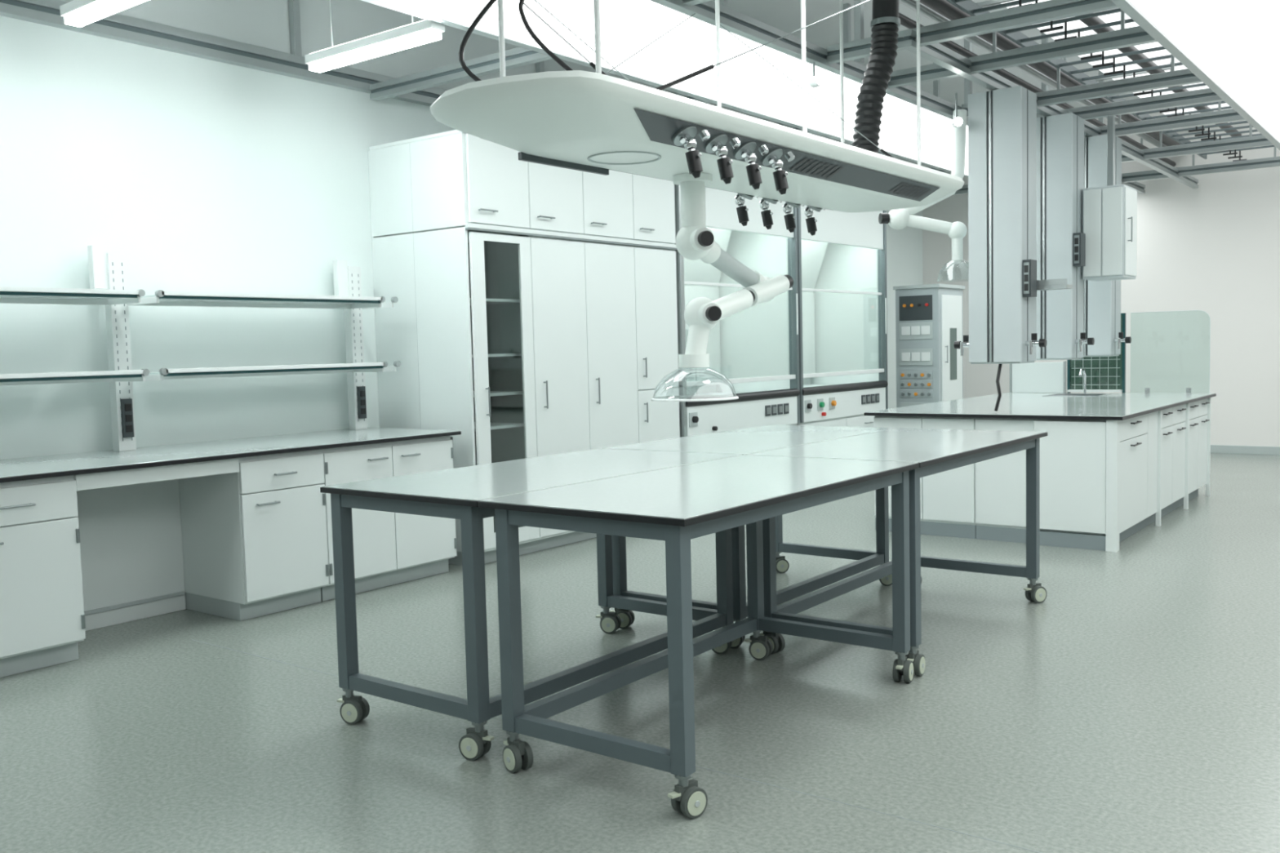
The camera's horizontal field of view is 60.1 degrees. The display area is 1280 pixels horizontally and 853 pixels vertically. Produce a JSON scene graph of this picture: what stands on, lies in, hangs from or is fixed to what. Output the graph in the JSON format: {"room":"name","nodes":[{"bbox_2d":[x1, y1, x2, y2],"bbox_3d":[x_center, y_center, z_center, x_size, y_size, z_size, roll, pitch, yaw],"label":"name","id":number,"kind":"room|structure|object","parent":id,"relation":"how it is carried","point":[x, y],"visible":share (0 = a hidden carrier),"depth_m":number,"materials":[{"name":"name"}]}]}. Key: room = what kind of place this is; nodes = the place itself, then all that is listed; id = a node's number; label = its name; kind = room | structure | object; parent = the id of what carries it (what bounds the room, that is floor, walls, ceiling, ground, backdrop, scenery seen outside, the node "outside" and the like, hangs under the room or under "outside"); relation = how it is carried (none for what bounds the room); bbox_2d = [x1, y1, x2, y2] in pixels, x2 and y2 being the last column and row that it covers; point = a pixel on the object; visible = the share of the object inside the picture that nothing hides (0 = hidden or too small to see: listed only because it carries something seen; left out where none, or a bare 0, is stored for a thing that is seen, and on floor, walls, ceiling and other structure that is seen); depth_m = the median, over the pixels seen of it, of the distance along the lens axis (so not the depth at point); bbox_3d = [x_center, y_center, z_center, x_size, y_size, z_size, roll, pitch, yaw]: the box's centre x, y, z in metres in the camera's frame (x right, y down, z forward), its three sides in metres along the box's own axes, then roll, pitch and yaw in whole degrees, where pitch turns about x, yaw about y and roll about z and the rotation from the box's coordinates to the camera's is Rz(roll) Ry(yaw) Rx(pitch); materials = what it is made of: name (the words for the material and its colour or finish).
{"room":"laboratory","nodes":[
{"label":"laboratory","id":0,"kind":"room"},
{"bbox_2d":[0,0,923,459],"bbox_3d":[-1.480,-1.317,8.560,0.150,4.400,18.000,2,5,37],"label":"wall","id":1,"kind":"structure","parent":0,"point":[207,175],"depth_m":6.80,"materials":[{"name":"paint"}]},
{"bbox_2d":[0,453,1279,852],"bbox_3d":[2.342,1.033,5.867,9.600,0.100,18.300,2,5,37],"label":"floor","id":2,"kind":"structure","parent":0,"point":[1133,708],"depth_m":4.31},
{"bbox_2d":[0,427,461,677],"bbox_3d":[-2.927,0.648,5.787,0.974,0.943,4.570,2,5,37],"label":"base cabinet","id":3,"kind":"object","parent":2,"relation":"on","point":[238,529],"visible":0.98,"depth_m":6.18,"materials":[{"name":"white metal"}]},
{"bbox_2d":[0,244,400,451],"bbox_3d":[-3.034,-0.412,5.915,0.415,1.156,4.154,2,5,37],"label":"shelf rack","id":4,"kind":"object","parent":3,"relation":"on","point":[107,271],"visible":1,"depth_m":6.29,"materials":[{"name":"white metal"}]},
{"bbox_2d":[368,129,679,565],"bbox_3d":[-0.767,-0.593,8.570,1.004,2.920,2.397,2,5,37],"label":"storage cabinet","id":5,"kind":"object","parent":2,"relation":"on","point":[535,313],"visible":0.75,"depth_m":7.88,"materials":[{"name":"white metal"}]},
{"bbox_2d":[320,448,742,760],"bbox_3d":[-0.373,0.654,4.787,0.868,0.944,1.732,2,5,37],"label":"table","id":6,"kind":"object","parent":2,"relation":"on","point":[455,493],"visible":0.85,"depth_m":4.34,"materials":[{"name":"laminate"}]},
{"bbox_2d":[478,454,919,818],"bbox_3d":[0.326,0.673,4.268,0.865,0.944,1.754,2,5,37],"label":"table","id":7,"kind":"object","parent":2,"relation":"on","point":[677,505],"visible":1,"depth_m":3.81,"materials":[{"name":"laminate"}]},
{"bbox_2d":[674,184,799,437],"bbox_3d":[0.580,-0.760,10.331,1.018,2.940,2.000,2,5,37],"label":"fume hood","id":8,"kind":"object","parent":2,"relation":"on","point":[756,347],"visible":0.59,"depth_m":10.82,"materials":[{"name":"white metal"}]},
{"bbox_2d":[604,424,897,648],"bbox_3d":[0.682,0.530,6.176,0.868,0.944,1.753,2,5,37],"label":"table","id":9,"kind":"object","parent":2,"relation":"on","point":[772,437],"visible":0.58,"depth_m":5.97,"materials":[{"name":"laminate"}]},
{"bbox_2d":[797,204,888,427],"bbox_3d":[1.802,-0.904,11.940,1.018,2.940,2.010,2,5,37],"label":"fume hood","id":10,"kind":"object","parent":2,"relation":"on","point":[842,303],"visible":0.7,"depth_m":12.47,"materials":[{"name":"white metal"}]},
{"bbox_2d":[746,427,1047,676],"bbox_3d":[1.377,0.549,5.651,0.866,0.944,1.756,2,5,37],"label":"table","id":11,"kind":"object","parent":2,"relation":"on","point":[935,451],"visible":0.66,"depth_m":5.43,"materials":[{"name":"laminate"}]},
{"bbox_2d":[893,284,964,408],"bbox_3d":[3.432,-0.601,13.036,0.591,2.100,0.805,2,5,37],"label":"cabinet","id":12,"kind":"object","parent":2,"relation":"on","point":[929,317],"visible":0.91,"depth_m":12.73,"materials":[{"name":"white metal"}]},
{"bbox_2d":[863,368,1216,552],"bbox_3d":[3.465,0.136,9.246,1.870,1.161,3.290,2,5,37],"label":"bench","id":13,"kind":"object","parent":2,"relation":"on","point":[1112,465],"visible":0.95,"depth_m":8.01,"materials":[{"name":"white metal"}]},
{"bbox_2d":[1009,360,1066,392],"bbox_3d":[3.902,-0.486,10.853,0.540,0.306,0.040,2,5,37],"label":"divider panel","id":14,"kind":"object","parent":13,"relation":"on","point":[1031,377],"visible":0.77,"depth_m":10.84,"materials":[{"name":"white metal"}]},
{"bbox_2d":[1066,312,1125,392],"bbox_3d":[4.316,-0.691,10.480,0.524,0.746,0.095,2,5,37],"label":"panel","id":15,"kind":"object","parent":13,"relation":"on","point":[1104,374],"visible":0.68,"depth_m":10.48,"materials":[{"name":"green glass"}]},
{"bbox_2d":[1130,310,1210,393],"bbox_3d":[4.861,-0.683,10.145,0.674,0.750,0.020,2,5,37],"label":"screen","id":16,"kind":"object","parent":13,"relation":"on","point":[1147,389],"visible":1,"depth_m":10.05,"materials":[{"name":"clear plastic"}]},
{"bbox_2d":[0,0,1279,195],"bbox_3d":[0.441,-2.866,6.963,4.768,1.177,17.798,2,5,37],"label":"ceiling","id":17,"kind":"structure","parent":0,"point":[419,87],"depth_m":7.33,"materials":[{"name":"white paint"}]},
{"bbox_2d":[59,0,146,26],"bbox_3d":[-2.420,-2.635,5.191,1.200,1.249,0.100,2,5,37],"label":"strip light","id":18,"kind":"object","parent":17,"relation":"hanging from","point":[79,13],"visible":1,"depth_m":5.42,"materials":[{"name":"white plastic"}]},
{"bbox_2d":[304,0,444,72],"bbox_3d":[-1.537,-2.731,6.237,1.100,1.249,0.100,2,5,37],"label":"strip light","id":19,"kind":"object","parent":17,"relation":"hanging from","point":[425,31],"visible":0.91,"depth_m":6.21,"materials":[{"name":"white plastic"}]},
{"bbox_2d":[383,0,968,174],"bbox_3d":[2.367,-2.526,9.528,1.000,0.035,11.250,2,5,37],"label":"ceiling light panel","id":20,"kind":"object","parent":17,"relation":"attached to","point":[748,82],"depth_m":6.85,"materials":[{"name":"white plastic"}]},
{"bbox_2d":[429,0,964,235],"bbox_3d":[0.980,-2.191,5.306,1.784,2.320,4.480,2,5,37],"label":"panel","id":21,"kind":"object","parent":17,"relation":"attached to","point":[597,122],"visible":0.98,"depth_m":4.39,"materials":[{"name":"white plastic"}]},
{"bbox_2d":[650,172,793,401],"bbox_3d":[0.413,-0.649,5.244,0.400,1.010,0.981,2,5,37],"label":"extraction arm","id":22,"kind":"object","parent":21,"relation":"attached to","point":[694,241],"visible":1,"depth_m":5.02},
{"bbox_2d":[852,0,900,153],"bbox_3d":[1.345,-2.430,6.327,0.339,2.005,0.180,-4,5,-30],"label":"duct","id":23,"kind":"object","parent":21,"relation":"attached to","point":[885,22],"visible":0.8,"depth_m":6.30,"materials":[{"name":"black plastic"}]},
{"bbox_2d":[808,62,826,87],"bbox_3d":[1.105,-2.205,6.894,0.069,0.184,0.161,-2,4,-8],"label":"spotlight","id":24,"kind":"object","parent":17,"relation":"attached to","point":[818,80],"visible":1,"depth_m":6.84,"materials":[{"name":"white plastic"}]},
{"bbox_2d":[711,0,1139,113],"bbox_3d":[2.230,-3.454,5.551,9.600,0.100,18.300,2,5,37],"label":"ceiling","id":25,"kind":"structure","parent":17,"relation":"attached to","point":[784,15],"depth_m":10.35,"materials":[{"name":"metal"}]},
{"bbox_2d":[951,92,963,127],"bbox_3d":[2.265,-2.264,7.895,0.069,0.264,0.153,-1,4,11],"label":"spotlight","id":26,"kind":"object","parent":17,"relation":"attached to","point":[957,122],"visible":1,"depth_m":7.85,"materials":[{"name":"white plastic"}]},
{"bbox_2d":[954,85,1072,411],"bbox_3d":[2.684,-1.255,8.005,0.780,2.283,0.346,2,5,37],"label":"pillar","id":27,"kind":"structure","parent":17,"relation":"hanging from","point":[1004,285],"depth_m":7.89,"materials":[{"name":"metal"}]},
{"bbox_2d":[878,109,968,281],"bbox_3d":[2.191,-1.740,8.248,0.752,1.305,0.403,-3,4,-17],"label":"extraction arm","id":28,"kind":"object","parent":27,"relation":"attached to","point":[897,219],"visible":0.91,"depth_m":8.27},
{"bbox_2d":[1036,112,1094,359],"bbox_3d":[3.368,-1.515,8.999,0.660,1.937,0.346,2,5,37],"label":"pillar","id":29,"kind":"structure","parent":17,"relation":"hanging from","point":[1060,237],"depth_m":8.83,"materials":[{"name":"metal"}]},
{"bbox_2d":[898,0,1241,166],"bbox_3d":[4.279,-3.319,10.044,0.950,0.899,8.390,2,5,37],"label":"frame","id":30,"kind":"object","parent":17,"relation":"attached to","point":[937,11],"visible":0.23,"depth_m":9.00,"materials":[{"name":"grey metal"}]},
{"bbox_2d":[1083,134,1131,356],"bbox_3d":[4.080,-1.599,9.936,0.660,1.937,0.346,2,5,37],"label":"pillar","id":31,"kind":"structure","parent":17,"relation":"hanging from","point":[1102,299],"depth_m":9.77,"materials":[{"name":"metal"}]},
{"bbox_2d":[1082,115,1137,280],"bbox_3d":[3.827,-1.856,8.954,0.361,1.315,0.415,2,5,37],"label":"upper cabinet","id":32,"kind":"object","parent":17,"relation":"hanging from","point":[1109,212],"visible":0.99,"depth_m":8.84,"materials":[{"name":"white metal"}]},
{"bbox_2d":[1000,0,1229,115],"bbox_3d":[5.056,-3.557,9.942,1.700,0.449,7.200,2,5,37],"label":"ceiling light panel","id":33,"kind":"object","parent":17,"relation":"attached to","point":[1113,17],"depth_m":9.78,"materials":[{"name":"white plastic"}]},
{"bbox_2d":[1128,0,1279,141],"bbox_3d":[4.058,-2.230,4.713,3.720,0.035,15.700,2,5,37],"label":"ceiling light panel","id":34,"kind":"object","parent":17,"relation":"attached to","point":[1236,42],"depth_m":6.72,"materials":[{"name":"white plastic"}]},
{"bbox_2d":[922,111,1279,446],"bbox_3d":[7.762,-1.854,12.917,9.600,4.400,0.150,2,5,37],"label":"wall","id":35,"kind":"structure","parent":0,"point":[1213,247],"depth_m":13.50,"materials":[{"name":"paint"}]},
{"bbox_2d":[1210,444,1279,455],"bbox_3d":[7.766,0.296,13.002,9.300,0.100,0.015,2,5,37],"label":"baseboard","id":36,"kind":"structure","parent":35,"relation":"attached to","point":[1251,450],"depth_m":13.34,"materials":[{"name":"grey plastic"}]}
]}

